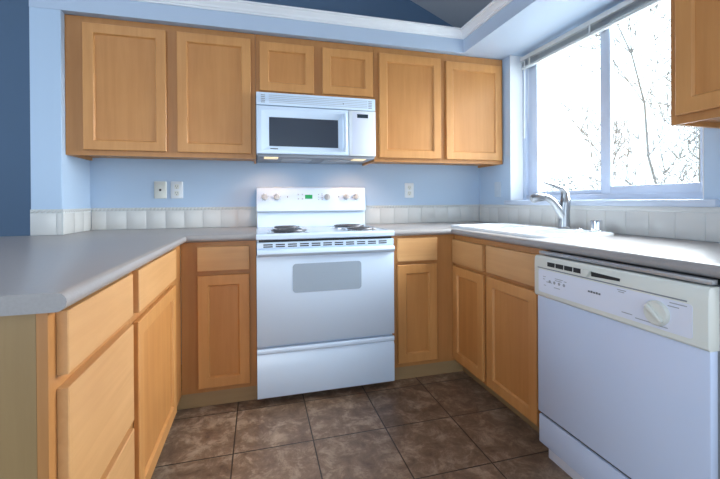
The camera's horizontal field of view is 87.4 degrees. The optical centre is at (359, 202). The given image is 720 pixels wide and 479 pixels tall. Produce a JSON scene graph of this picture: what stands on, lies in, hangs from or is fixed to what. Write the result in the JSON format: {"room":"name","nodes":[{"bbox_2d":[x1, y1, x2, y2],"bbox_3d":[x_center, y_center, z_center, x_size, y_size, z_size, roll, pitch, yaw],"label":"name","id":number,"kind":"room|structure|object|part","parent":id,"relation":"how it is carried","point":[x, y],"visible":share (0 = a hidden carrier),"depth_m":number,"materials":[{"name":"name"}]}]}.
{"room":"kitchen","nodes":[
{"label":"kitchen","id":0,"kind":"room"},
{"bbox_2d":[29,7,89,235],"bbox_3d":[-1.736,0.023,2.220,0.144,2.133,0.403,0,0,-15],"label":"wall","id":1,"kind":"structure","parent":0,"point":[59,180],"depth_m":2.03,"materials":[{"name":"blue paint"}]},
{"bbox_2d":[0,0,453,235],"bbox_3d":[-2.477,-1.050,2.263,7.410,4.288,0.070,0,0,-15],"label":"wall","id":2,"kind":"structure","parent":0,"point":[15,158],"depth_m":2.33,"materials":[{"name":"blue paint"}]},
{"bbox_2d":[90,154,478,364],"bbox_3d":[-0.432,-0.051,2.753,2.920,2.260,0.050,0,0,-15],"label":"wall","id":3,"kind":"structure","parent":0,"point":[114,182],"depth_m":2.64,"materials":[{"name":"blue paint"}]},
{"bbox_2d":[64,14,255,163],"bbox_3d":[-1.177,-0.656,2.353,1.014,0.775,0.328,0,0,-15],"label":"upper cabinet","id":4,"kind":"object","parent":3,"relation":"attached to","point":[134,90],"visible":0.99,"depth_m":2.19,"materials":[{"name":"brown wood"}]},
{"bbox_3d":[-1.336,-0.649,2.149,0.422,0.707,0.017,0,0,-15],"label":"door","id":5,"kind":"part","parent":4,"relation":"part of","materials":[{"name":"brown wood"}]},
{"bbox_3d":[-1.337,-0.649,2.155,0.305,0.590,0.006,0,0,-15],"label":"panel","id":6,"kind":"part","parent":4,"relation":"part of","materials":[{"name":"brown wood"}]},
{"bbox_3d":[-0.874,-0.653,2.273,0.418,0.707,0.017,0,0,-15],"label":"door","id":7,"kind":"part","parent":4,"relation":"part of","materials":[{"name":"brown wood"}]},
{"bbox_3d":[-0.876,-0.653,2.280,0.301,0.590,0.006,0,0,-15],"label":"panel","id":8,"kind":"part","parent":4,"relation":"part of","materials":[{"name":"brown wood"}]},
{"bbox_2d":[154,181,166,198],"bbox_3d":[-1.315,-0.083,2.482,0.076,0.114,0.014,0,0,-15],"label":"cable jack","id":9,"kind":"object","parent":3,"relation":"attached to","point":[160,187],"visible":1,"depth_m":2.48,"materials":[{"name":"white plastic"}]},
{"bbox_2d":[171,181,182,198],"bbox_3d":[-1.220,-0.084,2.510,0.076,0.114,0.009,0,0,-15],"label":"power outlet","id":10,"kind":"object","parent":3,"relation":"attached to","point":[176,186],"visible":1,"depth_m":2.51,"materials":[{"name":"white plastic"}]},
{"bbox_2d":[255,34,373,98],"bbox_3d":[-0.317,-0.865,2.584,0.768,0.369,0.328,0,0,-15],"label":"upper cabinet","id":11,"kind":"object","parent":3,"relation":"attached to","point":[283,64],"visible":0.85,"depth_m":2.43,"materials":[{"name":"brown wood"}]},
{"bbox_3d":[-0.461,-0.850,2.384,0.338,0.306,0.017,0,0,-15],"label":"door","id":12,"kind":"part","parent":11,"relation":"part of","materials":[{"name":"brown wood"}]},
{"bbox_3d":[-0.462,-0.850,2.390,0.221,0.189,0.006,0,0,-15],"label":"panel","id":13,"kind":"part","parent":11,"relation":"part of","materials":[{"name":"brown wood"}]},
{"bbox_2d":[256,92,375,164],"bbox_3d":[-0.305,-0.478,2.535,0.756,0.398,0.420,0,0,-15],"label":"microwave oven","id":14,"kind":"object","parent":11,"relation":"attached to","point":[290,128],"visible":1,"depth_m":2.38,"materials":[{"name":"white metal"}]},
{"bbox_3d":[-0.353,-0.446,2.365,0.574,0.293,0.032,0,0,-15],"label":"door","id":15,"kind":"part","parent":14,"relation":"part of","materials":[{"name":"white plastic"}]},
{"bbox_3d":[-0.310,-0.292,2.561,0.744,0.018,0.360,0,0,-15],"label":"underside plate","id":16,"kind":"part","parent":14,"relation":"part of","materials":[{"name":"grey plastic"}]},
{"bbox_3d":[-0.094,-0.449,2.400,0.024,0.247,0.050,0,0,-15],"label":"handle","id":17,"kind":"part","parent":14,"relation":"part of","materials":[{"name":"white plastic"}]},
{"bbox_3d":[0.013,-0.449,2.465,0.179,0.293,0.030,0,0,-15],"label":"control panel","id":18,"kind":"part","parent":14,"relation":"part of","materials":[{"name":"white plastic"}]},
{"bbox_3d":[-0.080,-0.856,2.487,0.341,0.299,0.017,0,0,-15],"label":"door","id":19,"kind":"part","parent":11,"relation":"part of","materials":[{"name":"brown wood"}]},
{"bbox_3d":[-0.081,-0.856,2.493,0.224,0.182,0.006,0,0,-15],"label":"panel","id":20,"kind":"part","parent":11,"relation":"part of","materials":[{"name":"brown wood"}]},
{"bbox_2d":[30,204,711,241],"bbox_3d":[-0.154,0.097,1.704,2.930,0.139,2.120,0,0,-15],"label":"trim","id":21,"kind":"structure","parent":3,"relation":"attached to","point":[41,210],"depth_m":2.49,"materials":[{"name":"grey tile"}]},
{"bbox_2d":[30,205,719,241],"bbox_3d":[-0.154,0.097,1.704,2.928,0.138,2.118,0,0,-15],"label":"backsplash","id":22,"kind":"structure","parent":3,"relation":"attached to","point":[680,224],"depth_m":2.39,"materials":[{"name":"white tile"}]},
{"bbox_2d":[405,183,413,197],"bbox_3d":[0.385,-0.095,2.942,0.076,0.114,0.009,0,0,-15],"label":"power outlet","id":23,"kind":"object","parent":3,"relation":"attached to","point":[409,187],"visible":1,"depth_m":2.94,"materials":[{"name":"white plastic"}]},
{"bbox_2d":[362,47,502,167],"bbox_3d":[0.540,-0.669,2.815,1.000,0.775,0.328,0,0,-15],"label":"upper cabinet","id":24,"kind":"object","parent":3,"relation":"attached to","point":[431,108],"visible":0.92,"depth_m":2.65,"materials":[{"name":"brown wood"}]},
{"bbox_3d":[0.349,-0.658,2.603,0.454,0.706,0.017,0,0,-15],"label":"door","id":25,"kind":"part","parent":24,"relation":"part of","materials":[{"name":"brown wood"}]},
{"bbox_3d":[0.348,-0.658,2.609,0.337,0.589,0.006,0,0,-15],"label":"panel","id":26,"kind":"part","parent":24,"relation":"part of","materials":[{"name":"brown wood"}]},
{"bbox_3d":[0.827,-0.657,2.731,0.452,0.696,0.017,0,0,-15],"label":"door","id":27,"kind":"part","parent":24,"relation":"part of","materials":[{"name":"brown wood"}]},
{"bbox_3d":[0.826,-0.657,2.737,0.335,0.579,0.006,0,0,-15],"label":"panel","id":28,"kind":"part","parent":24,"relation":"part of","materials":[{"name":"brown wood"}]},
{"bbox_2d":[29,0,603,59],"bbox_3d":[0.128,-1.118,0.623,2.930,0.137,4.450,0,0,-15],"label":"soffit","id":29,"kind":"structure","parent":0,"point":[126,10],"depth_m":2.29,"materials":[{"name":"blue paint"}]},
{"bbox_2d":[131,0,512,39],"bbox_3d":[0.012,-1.171,0.383,2.582,0.057,4.047,0,0,-15],"label":"trim","id":30,"kind":"structure","parent":29,"relation":"attached to","point":[235,6],"depth_m":2.37,"materials":[{"name":"white paint"}]},
{"bbox_2d":[151,365,572,478],"bbox_3d":[-1.742,1.149,-0.409,7.410,0.100,5.620,0,0,-15],"label":"floor","id":31,"kind":"structure","parent":0,"point":[446,425],"depth_m":1.74,"materials":[{"name":"brown tile"}]},
{"bbox_2d":[0,273,134,478],"bbox_3d":[-0.942,0.651,0.882,0.622,0.874,0.470,0,0,-15],"label":"base cabinet","id":32,"kind":"object","parent":31,"relation":"on","point":[67,375],"visible":0.84,"depth_m":0.78,"materials":[{"name":"brown wood"}]},
{"bbox_3d":[-0.672,0.611,0.955,0.019,0.796,0.470,0,0,-15],"label":"frame","id":33,"kind":"part","parent":32,"relation":"part of","materials":[{"name":"brown wood"}]},
{"bbox_3d":[-0.654,0.284,0.960,0.021,0.129,0.409,0,0,-15],"label":"drawer","id":34,"kind":"part","parent":32,"relation":"part of","materials":[{"name":"brown wood"}]},
{"bbox_3d":[-0.653,0.522,0.961,0.021,0.294,0.409,0,0,-15],"label":"drawer","id":35,"kind":"part","parent":32,"relation":"part of","materials":[{"name":"brown wood"}]},
{"bbox_3d":[-0.651,0.839,0.962,0.021,0.288,0.409,0,0,-15],"label":"drawer","id":36,"kind":"part","parent":32,"relation":"part of","materials":[{"name":"brown wood"}]},
{"bbox_2d":[129,245,181,478],"bbox_3d":[-1.109,0.650,1.502,0.622,0.874,0.810,0,0,-15],"label":"base cabinet","id":37,"kind":"object","parent":31,"relation":"on","point":[156,318],"visible":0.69,"depth_m":1.44,"materials":[{"name":"brown wood"}]},
{"bbox_2d":[0,226,256,315],"bbox_3d":[-1.174,0.193,1.547,1.438,0.038,1.892,0,0,-15],"label":"countertop","id":38,"kind":"structure","parent":37,"relation":"on","point":[40,274],"depth_m":1.17,"materials":[{"name":"grey laminate"}]},
{"bbox_3d":[-0.796,0.287,1.488,0.021,0.137,0.566,0,0,-15],"label":"drawer","id":39,"kind":"part","parent":37,"relation":"part of","materials":[{"name":"brown wood"}]},
{"bbox_3d":[-0.794,0.684,1.489,0.017,0.596,0.566,0,0,-15],"label":"door","id":40,"kind":"part","parent":37,"relation":"part of","materials":[{"name":"brown wood"}]},
{"bbox_3d":[-0.800,0.684,1.488,0.006,0.479,0.449,0,0,-15],"label":"panel","id":41,"kind":"part","parent":37,"relation":"part of","materials":[{"name":"brown wood"}]},
{"bbox_2d":[177,240,256,409],"bbox_3d":[-0.849,0.646,2.288,0.429,0.874,0.612,0,0,-15],"label":"base cabinet","id":42,"kind":"object","parent":31,"relation":"on","point":[219,279],"visible":0.8,"depth_m":2.01,"materials":[{"name":"brown wood"}]},
{"bbox_3d":[-0.728,0.297,2.014,0.262,0.127,0.021,0,0,-15],"label":"drawer","id":43,"kind":"part","parent":42,"relation":"part of","materials":[{"name":"brown wood"}]},
{"bbox_3d":[-0.726,0.682,2.015,0.262,0.595,0.017,0,0,-15],"label":"door","id":44,"kind":"part","parent":42,"relation":"part of","materials":[{"name":"brown wood"}]},
{"bbox_3d":[-0.727,0.682,2.021,0.145,0.478,0.006,0,0,-15],"label":"panel","id":45,"kind":"part","parent":42,"relation":"part of","materials":[{"name":"brown wood"}]},
{"bbox_2d":[256,187,394,398],"bbox_3d":[-0.256,0.485,2.386,0.765,1.189,0.704,0,0,-15],"label":"electric range","id":46,"kind":"object","parent":31,"relation":"on","point":[325,276],"visible":1,"depth_m":2.09,"materials":[{"name":"white metal"}]},
{"bbox_3d":[-0.645,-0.038,2.549,0.042,0.042,0.026,0,-7,-15],"label":"knob","id":47,"kind":"part","parent":46,"relation":"part of","materials":[{"name":"grey plastic"}]},
{"bbox_3d":[-0.566,-0.039,2.571,0.042,0.042,0.026,0,-7,-15],"label":"knob","id":48,"kind":"part","parent":46,"relation":"part of","materials":[{"name":"grey plastic"}]},
{"bbox_3d":[-0.177,0.241,2.085,0.759,0.066,0.034,0,0,-15],"label":"vent trim","id":49,"kind":"part","parent":46,"relation":"part of","materials":[{"name":"white metal"}]},
{"bbox_3d":[-0.176,0.517,2.088,0.763,0.482,0.030,0,0,-15],"label":"oven door","id":50,"kind":"part","parent":46,"relation":"part of","materials":[{"name":"white metal"}]},
{"bbox_2d":[256,225,394,239],"bbox_3d":[-0.251,0.178,2.357,0.765,0.033,0.610,0,0,-15],"label":"cooktop","id":51,"kind":"object","parent":46,"relation":"in","point":[263,232],"depth_m":2.13,"materials":[{"name":"white metal"}]},
{"bbox_3d":[-0.173,0.902,2.089,0.763,0.260,0.030,0,0,-15],"label":"storage drawer","id":52,"kind":"part","parent":46,"relation":"part of","materials":[{"name":"white metal"}]},
{"bbox_3d":[-0.170,0.266,2.060,0.755,0.039,0.031,0,0,-15],"label":"oven handle","id":53,"kind":"part","parent":46,"relation":"part of","materials":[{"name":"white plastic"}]},
{"bbox_2d":[391,234,462,379],"bbox_3d":[0.342,0.637,2.608,0.497,0.874,0.612,0,0,-15],"label":"base cabinet","id":54,"kind":"object","parent":31,"relation":"on","point":[423,281],"visible":0.61,"depth_m":2.31,"materials":[{"name":"brown wood"}]},
{"bbox_3d":[0.350,0.285,2.304,0.258,0.139,0.021,0,0,-15],"label":"drawer","id":55,"kind":"part","parent":54,"relation":"part of","materials":[{"name":"brown wood"}]},
{"bbox_3d":[0.352,0.673,2.305,0.258,0.594,0.017,0,0,-15],"label":"door","id":56,"kind":"part","parent":54,"relation":"part of","materials":[{"name":"brown wood"}]},
{"bbox_3d":[0.351,0.673,2.311,0.141,0.477,0.006,0,0,-15],"label":"panel","id":57,"kind":"part","parent":54,"relation":"part of","materials":[{"name":"brown wood"}]},
{"bbox_2d":[452,235,564,432],"bbox_3d":[0.941,0.635,2.132,0.572,0.874,0.928,0,0,-15],"label":"base cabinet","id":58,"kind":"object","parent":31,"relation":"on","point":[495,300],"visible":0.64,"depth_m":1.93,"materials":[{"name":"brown wood"}]},
{"bbox_3d":[0.639,0.686,2.218,0.006,0.467,0.213,0,0,-15],"label":"panel","id":59,"kind":"part","parent":58,"relation":"part of","materials":[{"name":"brown wood"}]},
{"bbox_3d":[0.631,0.303,2.215,0.021,0.143,0.330,0,0,-15],"label":"drawer","id":60,"kind":"part","parent":58,"relation":"part of","materials":[{"name":"brown wood"}]},
{"bbox_3d":[0.633,0.686,2.216,0.017,0.584,0.330,0,0,-15],"label":"door","id":61,"kind":"part","parent":58,"relation":"part of","materials":[{"name":"brown wood"}]},
{"bbox_3d":[0.732,0.300,1.839,0.021,0.142,0.378,0,0,-15],"label":"drawer","id":62,"kind":"part","parent":58,"relation":"part of","materials":[{"name":"brown wood"}]},
{"bbox_3d":[0.741,0.688,1.841,0.006,0.473,0.261,0,0,-15],"label":"panel","id":63,"kind":"part","parent":58,"relation":"part of","materials":[{"name":"brown wood"}]},
{"bbox_3d":[0.735,0.688,1.840,0.017,0.590,0.378,0,0,-15],"label":"door","id":64,"kind":"part","parent":58,"relation":"part of","materials":[{"name":"brown wood"}]},
{"bbox_2d":[365,221,719,278],"bbox_3d":[0.777,0.180,1.949,1.002,0.038,2.129,0,0,-15],"label":"countertop","id":65,"kind":"structure","parent":58,"relation":"on","point":[702,258],"depth_m":1.42,"materials":[{"name":"grey laminate"}]},
{"bbox_2d":[450,220,613,237],"bbox_3d":[0.915,0.207,2.152,0.485,0.242,0.838,0,0,-15],"label":"sink","id":66,"kind":"object","parent":65,"relation":"in","point":[523,230],"depth_m":2.02,"materials":[{"name":"white plastic"}]},
{"bbox_3d":[1.174,0.114,1.870,0.058,0.057,0.058,0,0,-15],"label":"air gap cap","id":67,"kind":"part","parent":66,"relation":"part of","materials":[{"name":"silver metal"}]},
{"bbox_2d":[529,181,570,228],"bbox_3d":[1.047,0.013,2.069,0.222,0.261,0.068,0,0,-4],"label":"kitchen faucet","id":68,"kind":"object","parent":65,"relation":"on","point":[562,210],"visible":1,"depth_m":2.06,"materials":[{"name":"silver metal"}]},
{"bbox_3d":[1.079,0.031,2.072,0.143,0.161,0.049,0,0,-2],"label":"spout","id":69,"kind":"part","parent":68,"relation":"part of","materials":[{"name":"silver metal"}]},
{"bbox_3d":[1.079,-0.069,2.065,0.147,0.097,0.046,0,0,-10],"label":"lever","id":70,"kind":"part","parent":68,"relation":"part of","materials":[{"name":"silver metal"}]},
{"bbox_2d":[535,250,719,478],"bbox_3d":[1.092,0.637,1.352,0.614,0.875,0.634,0,0,-15],"label":"dishwasher","id":71,"kind":"object","parent":31,"relation":"on","point":[629,354],"visible":1,"depth_m":1.20,"materials":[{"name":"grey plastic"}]},
{"bbox_3d":[1.133,1.026,1.364,0.535,0.098,0.614,0,0,-15],"label":"toe panel","id":72,"kind":"part","parent":71,"relation":"part of","materials":[{"name":"white metal"}]},
{"bbox_3d":[0.846,0.944,1.286,0.025,0.118,0.628,0,0,-15],"label":"panel","id":73,"kind":"part","parent":71,"relation":"part of","materials":[{"name":"white metal"}]},
{"bbox_3d":[0.835,0.303,1.282,0.042,0.168,0.634,0,0,-15],"label":"control panel","id":74,"kind":"part","parent":71,"relation":"part of","materials":[{"name":"white plastic"}]},
{"bbox_3d":[0.844,0.208,1.284,0.022,0.013,0.626,0,0,-15],"label":"rail","id":75,"kind":"part","parent":71,"relation":"part of","materials":[{"name":"grey metal"}]},
{"bbox_2d":[623,312,667,328],"bbox_3d":[0.852,0.352,1.134,0.001,0.010,0.140,0,0,-15],"label":"print","id":76,"kind":"object","parent":71,"relation":"attached to","point":[639,318],"depth_m":1.13,"materials":[{"name":"grey"}]},
{"bbox_2d":[411,0,492,27],"bbox_3d":[-1.804,-2.258,-0.484,7.700,2.062,5.720,0,0,-15],"label":"ceiling","id":77,"kind":"structure","parent":0,"point":[457,13],"depth_m":2.92,"materials":[{"name":"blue paint"}]},
{"bbox_2d":[479,0,719,242],"bbox_3d":[1.764,-0.151,0.496,0.150,2.450,5.550,0,0,-15],"label":"wall","id":78,"kind":"structure","parent":0,"point":[488,176],"depth_m":2.60,"materials":[{"name":"blue paint"}]},
{"bbox_2d":[494,182,500,196],"bbox_3d":[1.044,-0.099,2.865,0.010,0.114,0.076,0,0,-15],"label":"light switch","id":79,"kind":"object","parent":78,"relation":"attached to","point":[497,185],"visible":1,"depth_m":2.86,"materials":[{"name":"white plastic"}]},
{"bbox_2d":[510,27,703,199],"bbox_3d":[1.315,-0.537,2.150,0.150,1.048,1.225,0,0,-15],"label":"window","id":80,"kind":"structure","parent":78,"relation":"in","point":[524,153],"depth_m":2.33,"materials":[{"name":"white plastic"}]},
{"bbox_3d":[1.308,-0.538,2.416,0.018,0.982,0.641,0,0,-15],"label":"sash","id":81,"kind":"part","parent":80,"relation":"part of","materials":[{"name":"clear glass"}]},
{"bbox_2d":[520,0,696,167],"bbox_3d":[1.313,-0.593,2.137,0.049,0.886,1.179,0,0,-15],"label":"mini blind","id":82,"kind":"object","parent":80,"relation":"attached to","point":[626,9],"visible":0.98,"depth_m":2.16,"materials":[{"name":"grey plastic"}]},
{"bbox_3d":[1.167,-0.775,2.614,0.003,0.450,0.005,0,0,-15],"label":"lift cord","id":83,"kind":"part","parent":82,"relation":"part of","materials":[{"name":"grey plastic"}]},
{"bbox_3d":[1.317,-0.956,2.138,0.026,0.016,1.159,0,0,-15],"label":"rail","id":84,"kind":"part","parent":82,"relation":"part of","materials":[{"name":"grey"}]},
{"bbox_3d":[1.438,-0.573,1.612,0.003,0.850,0.003,0,0,-15],"label":"lift cord","id":85,"kind":"part","parent":82,"relation":"part of","materials":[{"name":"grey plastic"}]},
{"bbox_3d":[1.437,-0.537,1.860,0.019,0.982,0.534,0,0,-15],"label":"sash","id":86,"kind":"part","parent":80,"relation":"part of","materials":[{"name":"blue plastic"}]},
{"bbox_2d":[504,199,719,206],"bbox_3d":[1.287,0.001,2.138,0.129,0.032,1.326,0,0,-15],"label":"trim","id":87,"kind":"structure","parent":78,"relation":"attached to","point":[654,202],"depth_m":1.77,"materials":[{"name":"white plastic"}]},
{"bbox_2d":[671,0,719,128],"bbox_3d":[1.347,-0.667,1.106,0.326,0.775,0.620,0,0,-15],"label":"upper cabinet","id":88,"kind":"object","parent":78,"relation":"attached to","point":[695,24],"visible":1,"depth_m":1.29,"materials":[{"name":"brown wood"}]},
{"bbox_3d":[1.204,-0.661,1.068,0.006,0.590,0.451,0,0,-15],"label":"panel","id":89,"kind":"part","parent":88,"relation":"part of","materials":[{"name":"brown wood"}]},
{"label":"outside","id":90,"kind":"structure","parent":0,"visible":0},
{"bbox_3d":[17.554,1.880,12.746,36.500,0.100,50.000,0,0,-15],"label":"ground","id":91,"kind":"structure","parent":90,"visible":0},
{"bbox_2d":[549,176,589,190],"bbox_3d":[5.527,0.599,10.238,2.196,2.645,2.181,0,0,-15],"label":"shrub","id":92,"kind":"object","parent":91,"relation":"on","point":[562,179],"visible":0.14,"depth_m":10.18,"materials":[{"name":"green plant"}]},
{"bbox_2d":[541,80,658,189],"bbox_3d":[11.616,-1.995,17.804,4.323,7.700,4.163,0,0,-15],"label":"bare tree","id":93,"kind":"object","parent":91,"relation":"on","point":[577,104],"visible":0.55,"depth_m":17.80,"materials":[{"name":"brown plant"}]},
{"bbox_2d":[546,1,699,185],"bbox_3d":[4.682,-2.131,6.623,4.755,8.139,4.399,0,0,-23],"label":"bare tree","id":94,"kind":"object","parent":91,"relation":"on","point":[630,50],"visible":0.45,"depth_m":6.82,"materials":[{"name":"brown plant"}]},
{"bbox_2d":[615,44,699,184],"bbox_3d":[9.040,-1.234,9.961,4.062,6.276,3.848,0,0,-29],"label":"bare tree","id":95,"kind":"object","parent":91,"relation":"on","point":[661,75],"visible":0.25,"depth_m":10.23,"materials":[{"name":"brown plant"}]}
]}

